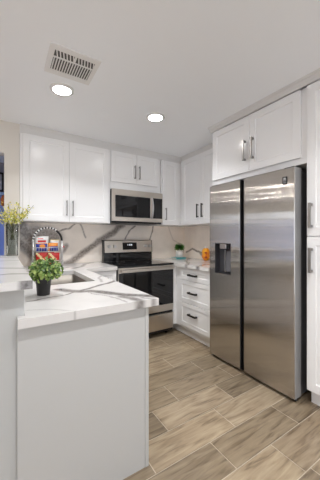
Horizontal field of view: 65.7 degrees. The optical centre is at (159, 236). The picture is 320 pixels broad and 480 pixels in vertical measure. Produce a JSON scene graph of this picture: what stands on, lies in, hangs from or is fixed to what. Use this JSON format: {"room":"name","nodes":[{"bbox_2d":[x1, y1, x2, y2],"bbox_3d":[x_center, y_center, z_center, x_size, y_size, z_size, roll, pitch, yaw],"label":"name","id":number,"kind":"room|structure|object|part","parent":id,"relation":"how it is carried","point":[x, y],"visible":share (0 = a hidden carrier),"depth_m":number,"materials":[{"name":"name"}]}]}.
{"room":"kitchen","nodes":[
{"label":"kitchen","id":0,"kind":"room"},
{"bbox_2d":[0,163,3,254],"bbox_3d":[-4.094,0.043,2.193,5.400,2.410,1.330,0,0,-32],"label":"wall","id":1,"kind":"structure","parent":0,"point":[1,164],"depth_m":3.88,"materials":[{"name":"blue paint"}]},
{"bbox_2d":[0,172,3,191],"bbox_3d":[-2.696,-0.855,3.720,0.592,0.295,0.029,0,0,-32],"label":"picture frame","id":2,"kind":"object","parent":1,"relation":"attached to","point":[1,173],"visible":1,"depth_m":3.86,"materials":[{"name":"brown metal"}]},
{"bbox_2d":[0,174,1,189],"bbox_3d":[-2.701,-0.855,3.728,0.540,0.243,0.011,0,0,-32],"label":"print","id":3,"kind":"object","parent":2,"relation":"attached to","point":[0,174],"depth_m":3.86},
{"bbox_2d":[0,120,19,259],"bbox_3d":[-3.736,0.043,1.373,5.135,2.410,0.440,0,0,-32],"label":"wall","id":4,"kind":"structure","parent":0,"point":[9,131],"depth_m":2.52,"materials":[{"name":"beige paint"}]},
{"bbox_2d":[0,290,23,479],"bbox_3d":[-1.089,0.732,1.755,0.123,1.033,1.730,0,0,-32],"label":"wall","id":5,"kind":"structure","parent":0,"point":[11,302],"depth_m":1.02,"materials":[{"name":"grey paint"}]},
{"bbox_2d":[0,255,32,291],"bbox_3d":[-1.178,0.198,1.668,0.420,0.034,1.778,0,0,-32],"label":"bar","id":6,"kind":"object","parent":5,"relation":"on","point":[13,276],"visible":1,"depth_m":1.17,"materials":[{"name":"stone"}]},
{"bbox_2d":[0,201,33,255],"bbox_3d":[-1.434,-0.088,2.421,0.366,0.538,0.177,0,0,-25],"label":"flower vase","id":7,"kind":"object","parent":6,"relation":"on","point":[16,220],"visible":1,"depth_m":2.43,"materials":[{"name":"clear glass"}]},
{"bbox_2d":[21,222,169,263],"bbox_3d":[-0.638,0.043,3.520,2.395,2.410,0.100,0,0,-32],"label":"wall","id":8,"kind":"structure","parent":0,"point":[21,222],"depth_m":3.48,"materials":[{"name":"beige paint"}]},
{"bbox_2d":[20,133,109,224],"bbox_3d":[-1.102,-0.622,2.928,0.975,0.910,0.384,0,0,-32],"label":"upper cabinet","id":9,"kind":"object","parent":8,"relation":"attached to","point":[65,182],"visible":0.92,"depth_m":2.76,"materials":[{"name":"white paint"}]},
{"bbox_3d":[-1.222,-0.623,2.679,0.458,0.900,0.018,0,0,-32],"label":"door","id":10,"kind":"part","parent":9,"relation":"part of","materials":[{"name":"white paint"}]},
{"bbox_3d":[-0.830,-0.623,2.926,0.462,0.900,0.018,0,0,-32],"label":"door","id":11,"kind":"part","parent":9,"relation":"part of","materials":[{"name":"white paint"}]},
{"bbox_2d":[20,223,183,265],"bbox_3d":[-0.608,0.084,3.473,2.392,0.500,0.010,0,0,-32],"label":"backsplash","id":12,"kind":"structure","parent":8,"relation":"attached to","point":[82,243],"depth_m":3.27,"materials":[{"name":"stone"}]},
{"bbox_2d":[110,150,159,192],"bbox_3d":[-0.380,-0.837,3.382,0.729,0.480,0.384,0,0,-32],"label":"upper cabinet","id":13,"kind":"object","parent":8,"relation":"attached to","point":[128,171],"visible":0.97,"depth_m":3.23,"materials":[{"name":"white paint"}]},
{"bbox_3d":[-0.458,-0.881,3.159,0.350,0.383,0.018,0,0,-32],"label":"door","id":14,"kind":"part","parent":13,"relation":"part of","materials":[{"name":"white paint"}]},
{"bbox_2d":[110,188,161,224],"bbox_3d":[-0.364,-0.386,3.357,0.727,0.420,0.440,0,0,-32],"label":"microwave","id":15,"kind":"object","parent":13,"relation":"attached to","point":[127,207],"visible":0.91,"depth_m":3.20,"materials":[{"name":"silver metal"}]},
{"bbox_3d":[-0.098,-0.387,3.296,0.022,0.288,0.055,0,0,-32],"label":"handle","id":16,"kind":"part","parent":15,"relation":"part of","materials":[{"name":"silver metal"}]},
{"bbox_3d":[-0.039,-0.396,3.378,0.154,0.396,0.029,0,0,-32],"label":"control panel","id":17,"kind":"part","parent":15,"relation":"part of","materials":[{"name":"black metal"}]},
{"bbox_3d":[-0.168,-0.881,3.342,0.328,0.383,0.018,0,0,-32],"label":"door","id":18,"kind":"part","parent":13,"relation":"part of","materials":[{"name":"white paint"}]},
{"bbox_2d":[149,160,180,225],"bbox_3d":[0.085,-0.622,3.675,0.344,0.910,0.384,0,0,-32],"label":"upper cabinet","id":19,"kind":"object","parent":8,"relation":"attached to","point":[170,172],"visible":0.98,"depth_m":3.54,"materials":[{"name":"white paint"}]},
{"bbox_3d":[0.150,-0.623,3.541,0.278,0.900,0.018,0,0,-32],"label":"door","id":20,"kind":"part","parent":19,"relation":"part of","materials":[{"name":"white paint"}]},
{"bbox_2d":[0,0,319,162],"bbox_3d":[-1.535,-1.212,0.216,7.630,0.100,7.200,0,0,-32],"label":"ceiling","id":21,"kind":"structure","parent":0,"point":[197,64],"depth_m":1.63,"materials":[{"name":"white paint"}]},
{"bbox_2d":[50,82,73,95],"bbox_3d":[-0.772,-1.156,1.954,0.180,0.012,0.180,0,0,-32],"label":"recessed light","id":22,"kind":"object","parent":21,"relation":"in","point":[62,89],"visible":1,"depth_m":1.94,"materials":[{"name":"white glass"}]},
{"bbox_2d":[44,42,101,84],"bbox_3d":[-0.596,-1.158,1.680,0.312,0.008,0.298,0,0,-32],"label":"ceiling vent","id":23,"kind":"object","parent":21,"relation":"in","point":[62,61],"visible":1,"depth_m":1.66,"materials":[{"name":"white plastic"}]},
{"bbox_2d":[20,123,180,163],"bbox_3d":[-0.563,-1.120,3.091,2.064,0.084,0.026,0,0,-32],"label":"trim","id":24,"kind":"structure","parent":21,"relation":"attached to","point":[24,128],"depth_m":2.94,"materials":[{"name":"white paint"}]},
{"bbox_2d":[146,112,164,121],"bbox_3d":[-0.044,-1.156,2.401,0.180,0.012,0.180,0,0,-32],"label":"recessed light","id":25,"kind":"object","parent":21,"relation":"in","point":[155,116],"visible":1,"depth_m":2.38,"materials":[{"name":"white glass"}]},
{"bbox_2d":[180,143,212,161],"bbox_3d":[0.556,-1.132,3.225,0.026,0.060,0.936,0,0,-32],"label":"trim","id":26,"kind":"structure","parent":21,"relation":"attached to","point":[210,146],"depth_m":3.31,"materials":[{"name":"white paint"}]},
{"bbox_2d":[208,68,319,132],"bbox_3d":[0.974,-1.140,1.951,0.055,0.044,1.667,0,0,-32],"label":"trim","id":27,"kind":"structure","parent":21,"relation":"attached to","point":[313,76],"depth_m":2.05,"materials":[{"name":"white paint"}]},
{"bbox_2d":[123,327,319,479],"bbox_3d":[-1.578,1.249,0.190,7.530,0.002,7.200,0,0,-32],"label":"floor","id":28,"kind":"structure","parent":0,"point":[210,419],"depth_m":1.66,"materials":[{"name":"brown tile"}]},
{"bbox_2d":[17,307,148,479],"bbox_3d":[-0.867,0.811,2.081,0.655,0.874,2.090,0,0,-32],"label":"base cabinet","id":29,"kind":"object","parent":28,"relation":"on","point":[83,384],"visible":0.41,"depth_m":1.17,"materials":[{"name":"white paint"}]},
{"bbox_2d":[17,262,158,329],"bbox_3d":[-0.689,0.353,2.165,1.047,0.039,2.132,0,0,-32],"label":"countertop","id":30,"kind":"structure","parent":29,"relation":"on","point":[100,295],"depth_m":1.35,"materials":[{"name":"stone"}]},
{"bbox_2d":[28,256,63,295],"bbox_3d":[-0.659,0.217,1.441,0.189,0.232,0.194,0,0,-32],"label":"potted plant","id":31,"kind":"object","parent":30,"relation":"on","point":[43,272],"visible":1,"depth_m":1.40,"materials":[{"name":"green plant"}]},
{"bbox_3d":[-0.672,0.284,1.432,0.088,0.098,0.088,0,0,-32],"label":"pot","id":32,"kind":"part","parent":31,"relation":"part of","materials":[{"name":"black ceramic"}]},
{"bbox_2d":[32,227,63,266],"bbox_3d":[-1.236,0.110,2.754,0.334,0.448,0.176,0,0,-32],"label":"stand","id":33,"kind":"object","parent":30,"relation":"on","point":[40,229],"visible":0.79,"depth_m":2.71,"materials":[{"name":"silver metal"}]},
{"bbox_3d":[-1.367,0.188,2.672,0.025,0.293,0.024,0,0,-32],"label":"post","id":34,"kind":"part","parent":33,"relation":"part of","materials":[{"name":"grey metal"}]},
{"bbox_2d":[36,243,46,250],"bbox_3d":[-1.286,0.112,2.694,0.115,0.088,0.038,0,0,-32],"label":"snack bag","id":35,"kind":"object","parent":33,"relation":"on","point":[37,244],"visible":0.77,"depth_m":2.68,"materials":[{"name":"blue plastic"}]},
{"bbox_2d":[35,236,48,250],"bbox_3d":[-1.319,0.073,2.766,0.145,0.164,0.036,0,0,-32],"label":"snack bag","id":36,"kind":"object","parent":33,"relation":"on","point":[38,239],"visible":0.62,"depth_m":2.76,"materials":[{"name":"white plastic"}]},
{"bbox_2d":[36,253,47,260],"bbox_3d":[-1.282,0.236,2.688,0.120,0.128,0.045,0,0,-32],"label":"snack bag","id":37,"kind":"object","parent":33,"relation":"on","point":[38,255],"visible":0.48,"depth_m":2.67,"materials":[{"name":"red plastic"}]},
{"bbox_2d":[33,246,62,251],"bbox_3d":[-1.244,0.136,2.749,0.297,0.052,0.176,0,0,-32],"label":"wire tray","id":38,"kind":"object","parent":33,"relation":"on","point":[61,247],"depth_m":2.69,"materials":[{"name":"grey metal"}]},
{"bbox_2d":[48,243,57,250],"bbox_3d":[-1.190,0.111,2.759,0.105,0.090,0.039,0,0,-32],"label":"snack bag","id":39,"kind":"object","parent":33,"relation":"on","point":[49,244],"visible":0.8,"depth_m":2.75,"materials":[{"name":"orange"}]},
{"bbox_2d":[48,253,59,263],"bbox_3d":[-1.177,0.237,2.754,0.118,0.126,0.044,0,0,-32],"label":"snack bag","id":40,"kind":"object","parent":33,"relation":"on","point":[53,255],"visible":0.56,"depth_m":2.74,"materials":[{"name":"red plastic"}]},
{"bbox_2d":[50,240,58,246],"bbox_3d":[-1.202,0.093,2.834,0.100,0.125,0.029,0,0,-32],"label":"snack bag","id":41,"kind":"object","parent":33,"relation":"on","point":[51,241],"visible":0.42,"depth_m":2.83,"materials":[{"name":"white plastic"}]},
{"bbox_3d":[-1.120,0.188,2.828,0.025,0.293,0.024,0,0,-32],"label":"post","id":42,"kind":"part","parent":33,"relation":"part of","materials":[{"name":"grey metal"}]},
{"bbox_2d":[35,274,86,284],"bbox_3d":[-0.846,0.470,2.079,0.450,0.193,0.750,0,0,-32],"label":"sink","id":43,"kind":"object","parent":30,"relation":"in","point":[64,279],"visible":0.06,"depth_m":2.42,"materials":[{"name":"silver metal"}]},
{"bbox_2d":[94,270,115,280],"bbox_3d":[-0.820,0.811,2.953,0.410,0.874,0.664,0,0,-32],"label":"base cabinet","id":44,"kind":"object","parent":28,"relation":"on","point":[109,274],"visible":0.12,"depth_m":2.76,"materials":[{"name":"white paint"}]},
{"bbox_2d":[102,240,173,334],"bbox_3d":[-0.299,0.644,3.243,0.768,1.208,0.680,0,0,-32],"label":"range","id":45,"kind":"object","parent":28,"relation":"on","point":[152,277],"visible":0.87,"depth_m":3.12,"materials":[{"name":"black glass"}]},
{"bbox_2d":[102,259,173,267],"bbox_3d":[-0.293,0.340,3.228,0.764,0.021,0.561,0,0,-32],"label":"cooktop","id":46,"kind":"object","parent":45,"relation":"in","point":[120,263],"depth_m":3.13,"materials":[{"name":"grey glass"}]},
{"bbox_3d":[-0.155,0.644,3.009,0.756,0.577,0.030,0,0,-32],"label":"oven door","id":47,"kind":"part","parent":45,"relation":"part of","materials":[{"name":"black glass"}]},
{"bbox_3d":[-0.134,0.389,2.975,0.722,0.026,0.050,0,0,-32],"label":"handle","id":48,"kind":"part","parent":45,"relation":"part of","materials":[{"name":"silver metal"}]},
{"bbox_3d":[-0.153,1.063,3.005,0.756,0.200,0.038,0,0,-32],"label":"storage drawer","id":49,"kind":"part","parent":45,"relation":"part of","materials":[{"name":"silver metal"}]},
{"bbox_2d":[172,266,209,346],"bbox_3d":[0.462,0.811,3.382,0.674,0.874,1.300,0,0,-32],"label":"base cabinet","id":50,"kind":"object","parent":28,"relation":"on","point":[191,287],"visible":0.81,"depth_m":2.95,"materials":[{"name":"white paint"}]},
{"bbox_3d":[0.022,0.753,3.503,0.054,0.760,0.628,0,0,-32],"label":"filler panel","id":51,"kind":"part","parent":50,"relation":"part of","materials":[{"name":"white paint"}]},
{"bbox_2d":[153,258,209,271],"bbox_3d":[0.460,0.353,3.370,0.653,0.039,1.281,0,0,-32],"label":"countertop","id":52,"kind":"structure","parent":50,"relation":"on","point":[191,263],"depth_m":3.15,"materials":[{"name":"stone"}]},
{"bbox_2d":[171,257,185,258],"bbox_3d":[0.283,0.320,3.787,0.180,0.027,0.138,0,0,-32],"label":"book","id":53,"kind":"object","parent":52,"relation":"on","point":[171,257],"visible":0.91,"depth_m":3.73,"materials":[{"name":"teal paper"}]},
{"bbox_2d":[174,244,184,256],"bbox_3d":[0.296,0.189,3.801,0.180,0.235,0.183,0,0,-32],"label":"potted plant","id":54,"kind":"object","parent":53,"relation":"on","point":[179,253],"visible":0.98,"depth_m":3.77,"materials":[{"name":"green plant"}]},
{"bbox_3d":[0.298,0.257,3.801,0.120,0.098,0.120,0,0,-32],"label":"pot","id":55,"kind":"part","parent":54,"relation":"part of","materials":[{"name":"white ceramic"}]},
{"bbox_2d":[202,246,209,260],"bbox_3d":[0.648,0.233,3.511,0.110,0.201,0.117,0,0,35],"label":"ornament","id":56,"kind":"object","parent":52,"relation":"on","point":[205,252],"visible":1,"depth_m":3.48,"materials":[{"name":"orange ceramic"}]},
{"bbox_3d":[0.407,0.954,2.922,0.018,0.288,0.565,0,0,-32],"label":"drawer","id":57,"kind":"part","parent":50,"relation":"part of","materials":[{"name":"white paint"}]},
{"bbox_3d":[0.407,0.668,2.922,0.018,0.268,0.565,0,0,-32],"label":"drawer","id":58,"kind":"part","parent":50,"relation":"part of","materials":[{"name":"white paint"}]},
{"bbox_3d":[0.407,0.453,2.922,0.018,0.146,0.565,0,0,-32],"label":"drawer","id":59,"kind":"part","parent":50,"relation":"part of","materials":[{"name":"white paint"}]},
{"bbox_2d":[210,166,307,400],"bbox_3d":[1.042,0.354,2.411,0.669,1.788,0.910,0,0,-32],"label":"refrigerator","id":60,"kind":"object","parent":28,"relation":"on","point":[258,224],"visible":1,"depth_m":2.09,"materials":[{"name":"grey metal"}]},
{"bbox_3d":[0.666,0.344,2.472,0.092,1.743,0.407,0,0,-32],"label":"door","id":61,"kind":"part","parent":60,"relation":"part of","materials":[{"name":"silver metal"}]},
{"bbox_3d":[0.917,0.344,2.072,0.092,1.743,0.470,0,0,-32],"label":"door","id":62,"kind":"part","parent":60,"relation":"part of","materials":[{"name":"silver metal"}]},
{"bbox_2d":[307,80,319,405],"bbox_3d":[1.504,0.066,1.724,0.674,2.365,0.640,0,0,-32],"label":"pantry cabinet","id":63,"kind":"object","parent":28,"relation":"on","point":[313,90],"visible":1,"depth_m":1.79,"materials":[{"name":"white paint"}]},
{"bbox_3d":[1.085,0.168,1.792,0.036,0.180,0.018,0,0,-32],"label":"handle","id":64,"kind":"part","parent":63,"relation":"part of","materials":[{"name":"silver metal"}]},
{"bbox_3d":[1.085,-0.157,1.792,0.036,0.180,0.018,0,0,-32],"label":"handle","id":65,"kind":"part","parent":63,"relation":"part of","materials":[{"name":"silver metal"}]},
{"bbox_3d":[1.253,0.561,1.575,0.018,1.123,0.613,0,0,-32],"label":"door","id":66,"kind":"part","parent":63,"relation":"part of","materials":[{"name":"white paint"}]},
{"bbox_3d":[1.253,-0.560,1.575,0.018,1.105,0.613,0,0,-32],"label":"door","id":67,"kind":"part","parent":63,"relation":"part of","materials":[{"name":"white paint"}]},
{"bbox_3d":[1.980,0.043,1.699,0.100,2.410,5.970,0,0,-32],"label":"wall","id":68,"kind":"structure","parent":0,"visible":0},
{"bbox_2d":[170,148,212,226],"bbox_3d":[0.588,-0.634,3.455,0.384,0.934,1.290,0,0,-32],"label":"upper cabinet","id":69,"kind":"object","parent":68,"relation":"attached to","point":[196,171],"visible":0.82,"depth_m":3.33,"materials":[{"name":"white paint"}]},
{"bbox_3d":[0.433,-0.635,3.425,0.018,0.924,0.396,0,0,-32],"label":"door","id":70,"kind":"part","parent":69,"relation":"part of","materials":[{"name":"white paint"}]},
{"bbox_3d":[0.539,-0.347,3.205,0.036,0.180,0.011,0,0,-32],"label":"handle","id":71,"kind":"part","parent":69,"relation":"part of","materials":[{"name":"grey metal"}]},
{"bbox_3d":[0.645,-0.635,3.087,0.018,0.924,0.396,0,0,-32],"label":"door","id":72,"kind":"part","parent":69,"relation":"part of","materials":[{"name":"white paint"}]},
{"bbox_2d":[184,226,209,259],"bbox_3d":[0.747,0.084,3.556,0.010,0.500,1.290,0,0,-32],"label":"backsplash","id":73,"kind":"structure","parent":68,"relation":"attached to","point":[196,238],"depth_m":3.84,"materials":[{"name":"stone"}]},
{"bbox_2d":[213,87,306,185],"bbox_3d":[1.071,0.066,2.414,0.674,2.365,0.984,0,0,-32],"label":"upper cabinet","id":74,"kind":"object","parent":68,"relation":"attached to","point":[273,137],"visible":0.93,"depth_m":2.14,"materials":[{"name":"white paint"}]},
{"bbox_3d":[0.694,-0.857,2.464,0.018,0.513,0.466,0,0,-32],"label":"door","id":75,"kind":"part","parent":74,"relation":"part of","materials":[{"name":"white paint"}]},
{"bbox_3d":[0.774,-0.797,2.287,0.036,0.190,0.018,0,0,-32],"label":"handle","id":76,"kind":"part","parent":74,"relation":"part of","materials":[{"name":"silver metal"}]},
{"bbox_3d":[0.819,-0.797,2.215,0.036,0.190,0.018,0,0,-32],"label":"handle","id":77,"kind":"part","parent":74,"relation":"part of","materials":[{"name":"silver metal"}]},
{"bbox_3d":[0.943,-0.857,2.069,0.018,0.513,0.460,0,0,-32],"label":"door","id":78,"kind":"part","parent":74,"relation":"part of","materials":[{"name":"white paint"}]}
]}

